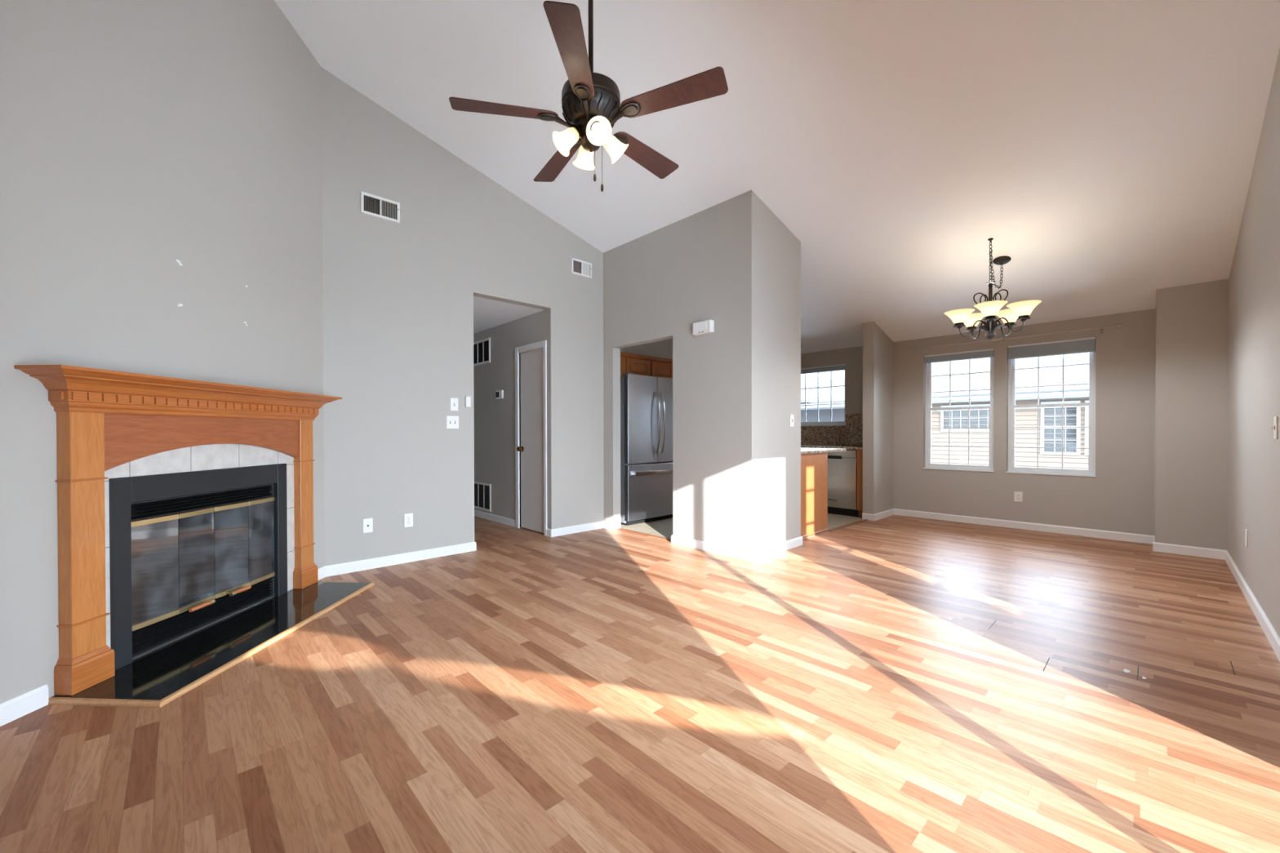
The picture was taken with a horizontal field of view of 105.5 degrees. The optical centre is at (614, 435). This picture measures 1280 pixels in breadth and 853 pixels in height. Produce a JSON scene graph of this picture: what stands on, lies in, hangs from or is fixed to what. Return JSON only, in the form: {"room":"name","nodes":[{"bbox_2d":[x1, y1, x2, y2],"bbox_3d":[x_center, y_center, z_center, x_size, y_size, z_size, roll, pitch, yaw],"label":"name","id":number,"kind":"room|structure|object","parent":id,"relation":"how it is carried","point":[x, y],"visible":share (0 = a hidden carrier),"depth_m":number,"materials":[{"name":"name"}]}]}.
{"room":"living room","nodes":[
{"label":"living room","id":0,"kind":"room"},
{"bbox_2d":[0,0,324,703],"bbox_3d":[-2.396,-1.137,2.478,0.121,4.491,2.711,0,0,3],"label":"wall","id":1,"kind":"structure","parent":0,"point":[138,138],"depth_m":2.38,"materials":[{"name":"grey paint"}]},
{"bbox_2d":[0,684,48,726],"bbox_3d":[-2.371,1.073,1.623,0.013,0.083,0.775,0,0,3],"label":"baseboard","id":2,"kind":"structure","parent":1,"relation":"attached to","point":[15,708],"depth_m":1.93,"materials":[{"name":"white paint"}]},
{"bbox_2d":[321,67,604,565],"bbox_3d":[-1.294,-0.933,4.724,3.005,4.047,0.116,0,1,-42],"label":"wall","id":3,"kind":"structure","parent":0,"point":[397,298],"depth_m":4.29,"materials":[{"name":"grey paint"}]},
{"bbox_2d":[363,518,373,533],"bbox_3d":[-2.025,0.739,3.984,0.075,0.117,0.018,0,1,-42],"label":"cable plate","id":4,"kind":"object","parent":3,"relation":"attached to","point":[367,522],"visible":1,"depth_m":3.98,"materials":[{"name":"white plastic"}]},
{"bbox_2d":[360,191,399,222],"bbox_3d":[-1.947,-1.898,4.039,0.304,0.172,0.022,0,1,-42],"label":"air vent","id":5,"kind":"object","parent":3,"relation":"in","point":[372,205],"visible":1,"depth_m":4.04,"materials":[{"name":"white plastic"}]},
{"bbox_2d":[317,541,476,580],"bbox_3d":[-1.838,1.054,4.147,0.138,0.083,1.420,0,1,42],"label":"baseboard","id":6,"kind":"structure","parent":3,"relation":"attached to","point":[371,563],"depth_m":4.11,"materials":[{"name":"white paint"}]},
{"bbox_2d":[404,513,413,527],"bbox_3d":[-1.786,0.733,4.205,0.075,0.117,0.009,0,1,-42],"label":"wall outlet","id":7,"kind":"object","parent":3,"relation":"attached to","point":[408,517],"visible":1,"depth_m":4.20,"materials":[{"name":"white plastic"}]},
{"bbox_2d":[446,415,458,428],"bbox_3d":[-1.488,-0.123,4.461,0.117,0.117,0.021,0,1,-42],"label":"light switch","id":8,"kind":"object","parent":3,"relation":"attached to","point":[452,422],"visible":1,"depth_m":4.46,"materials":[{"name":"white plastic"}]},
{"bbox_2d":[450,397,457,410],"bbox_3d":[-1.476,-0.288,4.471,0.075,0.117,0.021,0,1,-42],"label":"light switch","id":9,"kind":"object","parent":3,"relation":"attached to","point":[454,402],"visible":1,"depth_m":4.47,"materials":[{"name":"white plastic"}]},
{"bbox_2d":[465,395,471,407],"bbox_3d":[-1.380,-0.318,4.553,0.048,0.100,0.028,0,1,-42],"label":"wall sensor","id":10,"kind":"object","parent":3,"relation":"attached to","point":[468,399],"visible":1,"depth_m":4.54,"materials":[{"name":"white plastic"}]},
{"bbox_2d":[546,520,613,537],"bbox_3d":[-0.381,1.042,5.414,0.772,0.083,0.168,0,0,-36],"label":"baseboard","id":11,"kind":"structure","parent":3,"relation":"attached to","point":[602,524],"depth_m":5.43,"materials":[{"name":"white paint"}]},
{"bbox_2d":[571,257,591,278],"bbox_3d":[-0.370,-1.882,5.457,0.285,0.172,0.022,0,1,-42],"label":"air vent","id":12,"kind":"object","parent":3,"relation":"in","point":[579,267],"visible":1,"depth_m":5.46,"materials":[{"name":"white plastic"}]},
{"bbox_2d":[473,296,543,333],"bbox_3d":[-2.008,-1.416,5.947,1.183,0.100,2.661,0,1,-42],"label":"ceiling","id":13,"kind":"structure","parent":0,"point":[488,313],"depth_m":5.40,"materials":[{"name":"white paint"}]},
{"bbox_2d":[473,310,544,528],"bbox_3d":[-1.608,-0.149,6.312,0.116,2.460,2.661,0,1,-42],"label":"wall","id":14,"kind":"structure","parent":0,"point":[494,419],"depth_m":6.01,"materials":[{"name":"grey paint"}]},
{"bbox_2d":[473,337,490,366],"bbox_3d":[-1.822,-1.094,6.445,0.012,0.318,0.690,0,1,-42],"label":"air vent","id":15,"kind":"object","parent":14,"relation":"in","point":[482,348],"visible":0.66,"depth_m":6.36,"materials":[{"name":"white plastic"}]},
{"bbox_2d":[474,481,491,511],"bbox_3d":[-1.818,0.795,6.458,0.012,0.355,0.690,0,1,-42],"label":"air vent","id":16,"kind":"object","parent":14,"relation":"in","point":[482,491],"visible":0.65,"depth_m":6.36,"materials":[{"name":"white plastic"}]},
{"bbox_2d":[474,509,515,527],"bbox_3d":[-1.827,1.038,6.471,0.013,0.083,1.940,0,1,-42],"label":"baseboard","id":17,"kind":"structure","parent":14,"relation":"attached to","point":[500,519],"depth_m":6.09,"materials":[{"name":"white paint"}]},
{"bbox_2d":[495,390,503,399],"bbox_3d":[-1.426,-0.508,5.997,0.030,0.104,0.156,0,1,-42],"label":"thermostat","id":18,"kind":"object","parent":14,"relation":"attached to","point":[499,393],"visible":1,"depth_m":5.98,"materials":[{"name":"white plastic"}]},
{"bbox_2d":[515,340,546,535],"bbox_3d":[-0.948,0.025,5.498,0.112,2.118,0.644,0,1,-42],"label":"door","id":19,"kind":"structure","parent":14,"relation":"in","point":[533,357],"depth_m":5.50,"materials":[{"name":"white paint"}]},
{"bbox_2d":[0,513,1279,852],"bbox_3d":[-0.644,1.153,3.817,10.532,0.124,7.670,0,1,-42],"label":"floor","id":20,"kind":"structure","parent":0,"point":[894,683],"depth_m":1.91,"materials":[{"name":"laminate"}]},
{"bbox_2d":[48,582,374,707],"bbox_3d":[-2.064,1.095,2.794,0.500,0.022,1.599,0,0,3],"label":"hearth","id":21,"kind":"object","parent":20,"relation":"on","point":[156,678],"visible":0.9,"depth_m":2.45,"materials":[{"name":"black stone"}]},
{"bbox_2d":[13,364,342,695],"bbox_3d":[-2.416,0.401,2.816,0.598,1.368,1.791,0,0,3],"label":"fireplace","id":22,"kind":"object","parent":21,"relation":"on","point":[171,525],"visible":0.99,"depth_m":2.49,"materials":[{"name":"wood"}]},
{"bbox_2d":[13,364,342,420],"bbox_3d":[-2.218,-0.195,2.801,0.198,0.178,1.791,0,0,3],"label":"mantel shelf","id":23,"kind":"object","parent":22,"relation":"attached to","point":[73,391],"depth_m":2.38,"materials":[{"name":"brown wood"}]},
{"bbox_2d":[617,528,671,540],"bbox_3d":[0.348,1.078,5.297,0.037,0.010,0.905,0,1,-42],"label":"threshold","id":24,"kind":"object","parent":20,"relation":"on","point":[642,533],"visible":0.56,"depth_m":5.30,"materials":[{"name":"brown wood"}]},
{"bbox_2d":[620,372,672,525],"bbox_3d":[0.294,0.158,6.353,1.020,1.828,0.885,0,1,-42],"label":"refrigerator","id":25,"kind":"object","parent":20,"relation":"on","point":[646,401],"visible":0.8,"depth_m":5.92,"materials":[{"name":"grey metal"}]},
{"bbox_2d":[800,452,828,538],"bbox_3d":[1.882,0.631,5.409,0.856,0.882,0.612,0,1,-42],"label":"base cabinet","id":26,"kind":"object","parent":20,"relation":"on","point":[814,467],"visible":0.42,"depth_m":5.26,"materials":[{"name":"brown wood"}]},
{"bbox_2d":[800,447,845,453],"bbox_3d":[2.050,0.172,5.561,1.314,0.032,0.648,0,1,-42],"label":"countertop","id":27,"kind":"structure","parent":26,"relation":"on","point":[803,450],"depth_m":5.49,"materials":[{"name":"beige stone"}]},
{"bbox_2d":[827,448,857,516],"bbox_3d":[3.145,0.624,6.725,0.598,0.876,0.600,0,1,-42],"label":"dishwasher","id":28,"kind":"object","parent":20,"relation":"on","point":[842,465],"visible":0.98,"depth_m":6.44,"materials":[{"name":"grey metal"}]},
{"bbox_2d":[828,519,867,531],"bbox_3d":[2.799,1.068,5.816,1.045,0.011,0.050,0,1,-42],"label":"threshold","id":29,"kind":"object","parent":20,"relation":"on","point":[862,520],"visible":1,"depth_m":5.76,"materials":[{"name":"brown wood"}]},
{"bbox_2d":[857,449,862,517],"bbox_3d":[3.393,0.622,6.478,0.600,0.881,0.090,0,1,-42],"label":"base cabinet","id":30,"kind":"object","parent":20,"relation":"on","point":[860,452],"visible":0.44,"depth_m":6.28,"materials":[{"name":"brown wood"}]},
{"bbox_3d":[2.368,0.616,7.618,0.600,0.881,1.742,0,1,-42],"label":"base cabinet","id":31,"kind":"object","parent":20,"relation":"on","visible":0},
{"bbox_2d":[800,444,862,449],"bbox_3d":[2.601,0.158,7.355,0.661,0.032,2.460,0,1,-42],"label":"countertop","id":32,"kind":"structure","parent":31,"relation":"on","point":[848,447],"depth_m":6.65,"materials":[{"name":"beige stone"}]},
{"bbox_2d":[620,338,672,359],"bbox_3d":[0.713,-0.633,7.429,3.361,3.400,0.100,0,1,-42],"label":"wall","id":33,"kind":"structure","parent":0,"point":[662,348],"depth_m":7.26,"materials":[{"name":"grey paint"}]},
{"bbox_2d":[620,351,672,378],"bbox_3d":[0.255,-0.920,6.626,1.600,0.312,0.460,0,1,-42],"label":"upper cabinet","id":34,"kind":"object","parent":33,"relation":"attached to","point":[637,364],"visible":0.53,"depth_m":6.49,"materials":[{"name":"brown wood"}]},
{"bbox_2d":[603,190,800,551],"bbox_3d":[0.557,-0.544,5.571,0.875,3.248,2.855,0,1,-42],"label":"wall","id":35,"kind":"structure","parent":0,"point":[732,263],"depth_m":4.58,"materials":[{"name":"grey paint"}]},
{"bbox_2d":[693,319,714,335],"bbox_3d":[0.828,-1.016,4.566,0.060,0.112,0.210,0,1,-42],"label":"door chime","id":36,"kind":"object","parent":35,"relation":"attached to","point":[706,326],"visible":1,"depth_m":4.53,"materials":[{"name":"white plastic"}]},
{"bbox_2d":[706,505,712,518],"bbox_3d":[0.887,0.714,4.556,0.008,0.117,0.075,0,1,-42],"label":"blank plate","id":37,"kind":"object","parent":35,"relation":"attached to","point":[708,508],"visible":1,"depth_m":4.55,"materials":[{"name":"white plastic"}]},
{"bbox_2d":[671,534,802,561],"bbox_3d":[1.213,1.042,4.857,0.901,0.083,0.931,0,1,-42],"label":"baseboard","id":38,"kind":"structure","parent":35,"relation":"attached to","point":[762,553],"depth_m":4.50,"materials":[{"name":"white paint"}]},
{"bbox_2d":[789,414,794,426],"bbox_3d":[1.708,-0.145,4.675,0.075,0.117,0.021,0,1,-42],"label":"light switch","id":39,"kind":"object","parent":35,"relation":"attached to","point":[791,416],"visible":1,"depth_m":4.67,"materials":[{"name":"white plastic"}]},
{"bbox_2d":[274,0,1279,354],"bbox_3d":[0.726,-2.389,3.755,8.532,2.384,5.770,0,1,-42],"label":"ceiling","id":40,"kind":"structure","parent":0,"point":[1107,149],"depth_m":3.43,"materials":[{"name":"white paint"}]},
{"bbox_2d":[448,0,728,191],"bbox_3d":[-0.103,-1.941,2.416,1.252,1.501,1.278,0,1,-42],"label":"ceiling fan","id":41,"kind":"object","parent":40,"relation":"hanging from","point":[591,105],"visible":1,"depth_m":2.28,"materials":[{"name":"brown wood"}]},
{"bbox_2d":[561,91,620,128],"bbox_3d":[-0.118,-1.564,2.385,0.285,0.070,0.290,0,1,-42],"label":"motor","id":42,"kind":"object","parent":41,"relation":"attached to","point":[604,104],"depth_m":2.30,"materials":[{"name":"black metal"}]},
{"bbox_2d":[943,237,1041,341],"bbox_3d":[3.292,-1.279,4.282,0.668,0.898,0.656,0,0,6],"label":"chandelier","id":43,"kind":"object","parent":40,"relation":"hanging from","point":[1021,310],"visible":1,"depth_m":4.26,"materials":[{"name":"black metal"}]},
{"bbox_2d":[862,320,893,514],"bbox_3d":[3.459,-0.215,6.375,0.692,2.565,0.134,0,1,-42],"label":"wall","id":44,"kind":"structure","parent":0,"point":[877,346],"depth_m":6.19,"materials":[{"name":"grey paint"}]},
{"bbox_2d":[800,308,1155,535],"bbox_3d":[3.849,-0.114,6.573,0.150,2.357,5.770,0,1,-42],"label":"wall","id":45,"kind":"structure","parent":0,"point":[1121,497],"depth_m":5.40,"materials":[{"name":"grey paint"}]},
{"bbox_2d":[800,369,845,426],"bbox_3d":[3.085,-0.596,7.409,0.158,0.895,0.912,0,1,-42],"label":"window","id":46,"kind":"structure","parent":45,"relation":"attached to","point":[833,423],"depth_m":7.37,"materials":[{"name":"white plastic"}]},
{"bbox_2d":[800,364,845,373],"bbox_3d":[3.054,-1.000,7.379,0.045,0.084,0.896,0,1,-42],"label":"window shade","id":47,"kind":"object","parent":45,"relation":"attached to","point":[841,366],"visible":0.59,"depth_m":7.28,"materials":[{"name":"white plastic"}]},
{"bbox_2d":[800,413,862,445],"bbox_3d":[2.838,-0.086,7.567,0.021,0.450,2.460,0,1,-42],"label":"backsplash","id":48,"kind":"structure","parent":45,"relation":"attached to","point":[851,434],"depth_m":7.09,"materials":[{"name":"beige stone"}]},
{"bbox_2d":[922,356,994,472],"bbox_3d":[4.292,-0.303,6.068,0.160,1.469,0.740,0,1,-42],"label":"window","id":49,"kind":"structure","parent":45,"relation":"attached to","point":[928,366],"depth_m":6.14,"materials":[{"name":"white plastic"}]},
{"bbox_2d":[924,348,994,363],"bbox_3d":[4.262,-0.987,6.038,0.045,0.099,0.722,0,1,-42],"label":"window shade","id":50,"kind":"object","parent":45,"relation":"attached to","point":[989,353],"visible":1,"depth_m":6.00,"materials":[{"name":"white plastic"}]},
{"bbox_2d":[862,508,1155,543],"bbox_3d":[4.247,1.030,5.501,0.705,0.083,2.496,0,1,-42],"label":"baseboard","id":51,"kind":"structure","parent":45,"relation":"attached to","point":[1131,537],"depth_m":5.58,"materials":[{"name":"white paint"}]},
{"bbox_2d":[902,323,1123,353],"bbox_3d":[4.483,-1.108,5.673,0.096,0.066,2.008,0,1,-42],"label":"curtain rod","id":52,"kind":"object","parent":45,"relation":"attached to","point":[1119,325],"visible":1,"depth_m":5.48,"materials":[{"name":"grey metal"}]},
{"bbox_2d":[1013,491,1022,502],"bbox_3d":[4.636,0.703,5.585,0.009,0.117,0.075,0,1,-42],"label":"wall outlet","id":53,"kind":"object","parent":45,"relation":"attached to","point":[1018,496],"visible":1,"depth_m":5.58,"materials":[{"name":"white plastic"}]},
{"bbox_2d":[1005,338,1096,477],"bbox_3d":[4.863,-0.305,5.432,0.160,1.479,0.749,0,1,-42],"label":"window","id":54,"kind":"structure","parent":45,"relation":"attached to","point":[1091,472],"depth_m":5.39,"materials":[{"name":"white plastic"}]},
{"bbox_2d":[1007,337,1096,359],"bbox_3d":[4.833,-0.966,5.403,0.045,0.154,0.731,0,1,-42],"label":"window shade","id":55,"kind":"object","parent":45,"relation":"attached to","point":[1081,345],"visible":1,"depth_m":5.37,"materials":[{"name":"grey fabric"}]},
{"bbox_2d":[1155,279,1228,550],"bbox_3d":[5.325,-0.171,4.505,0.418,2.494,0.420,0,1,-42],"label":"wall pier","id":56,"kind":"object","parent":45,"relation":"attached to","point":[1192,320],"visible":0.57,"depth_m":4.36,"materials":[{"name":"grey paint"}]},
{"bbox_2d":[1152,537,1226,559],"bbox_3d":[5.275,1.035,4.474,0.313,0.083,0.433,0,1,-42],"label":"baseboard","id":57,"kind":"object","parent":56,"relation":"attached to","point":[1157,547],"visible":0.88,"depth_m":4.37,"materials":[{"name":"white paint"}]},
{"bbox_2d":[1226,48,1279,637],"bbox_3d":[2.571,-1.158,1.640,8.332,4.520,0.150,0,1,-42],"label":"wall","id":58,"kind":"structure","parent":0,"point":[1254,280],"depth_m":2.96,"materials":[{"name":"grey paint"}]},
{"bbox_2d":[1244,528,1248,547],"bbox_3d":[4.296,0.697,3.306,0.075,0.117,0.008,0,1,-42],"label":"blank plate","id":59,"kind":"object","parent":58,"relation":"attached to","point":[1246,530],"visible":1,"depth_m":3.29,"materials":[{"name":"white plastic"}]},
{"bbox_2d":[1224,550,1279,661],"bbox_3d":[3.798,1.049,2.864,4.064,0.083,0.013,0,1,-42],"label":"baseboard","id":60,"kind":"structure","parent":58,"relation":"attached to","point":[1271,634],"depth_m":2.91,"materials":[{"name":"white paint"}]},
{"bbox_2d":[1270,416,1278,439],"bbox_3d":[3.416,-0.041,2.520,0.075,0.117,0.021,0,1,-42],"label":"light switch","id":61,"kind":"object","parent":58,"relation":"attached to","point":[1275,427],"visible":1,"depth_m":2.50,"materials":[{"name":"white plastic"}]},
{"label":"outside","id":62,"kind":"structure","parent":0,"visible":0},
{"bbox_3d":[7.815,1.356,13.757,90.000,0.100,90.000,0,1,-42],"label":"ground","id":63,"kind":"structure","parent":62,"visible":0},
{"bbox_2d":[800,352,1089,469],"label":"window","id":64,"kind":"structure","parent":63,"relation":"on","point":[1077,416],"depth_m":11.83,"materials":[{"name":"brown"}]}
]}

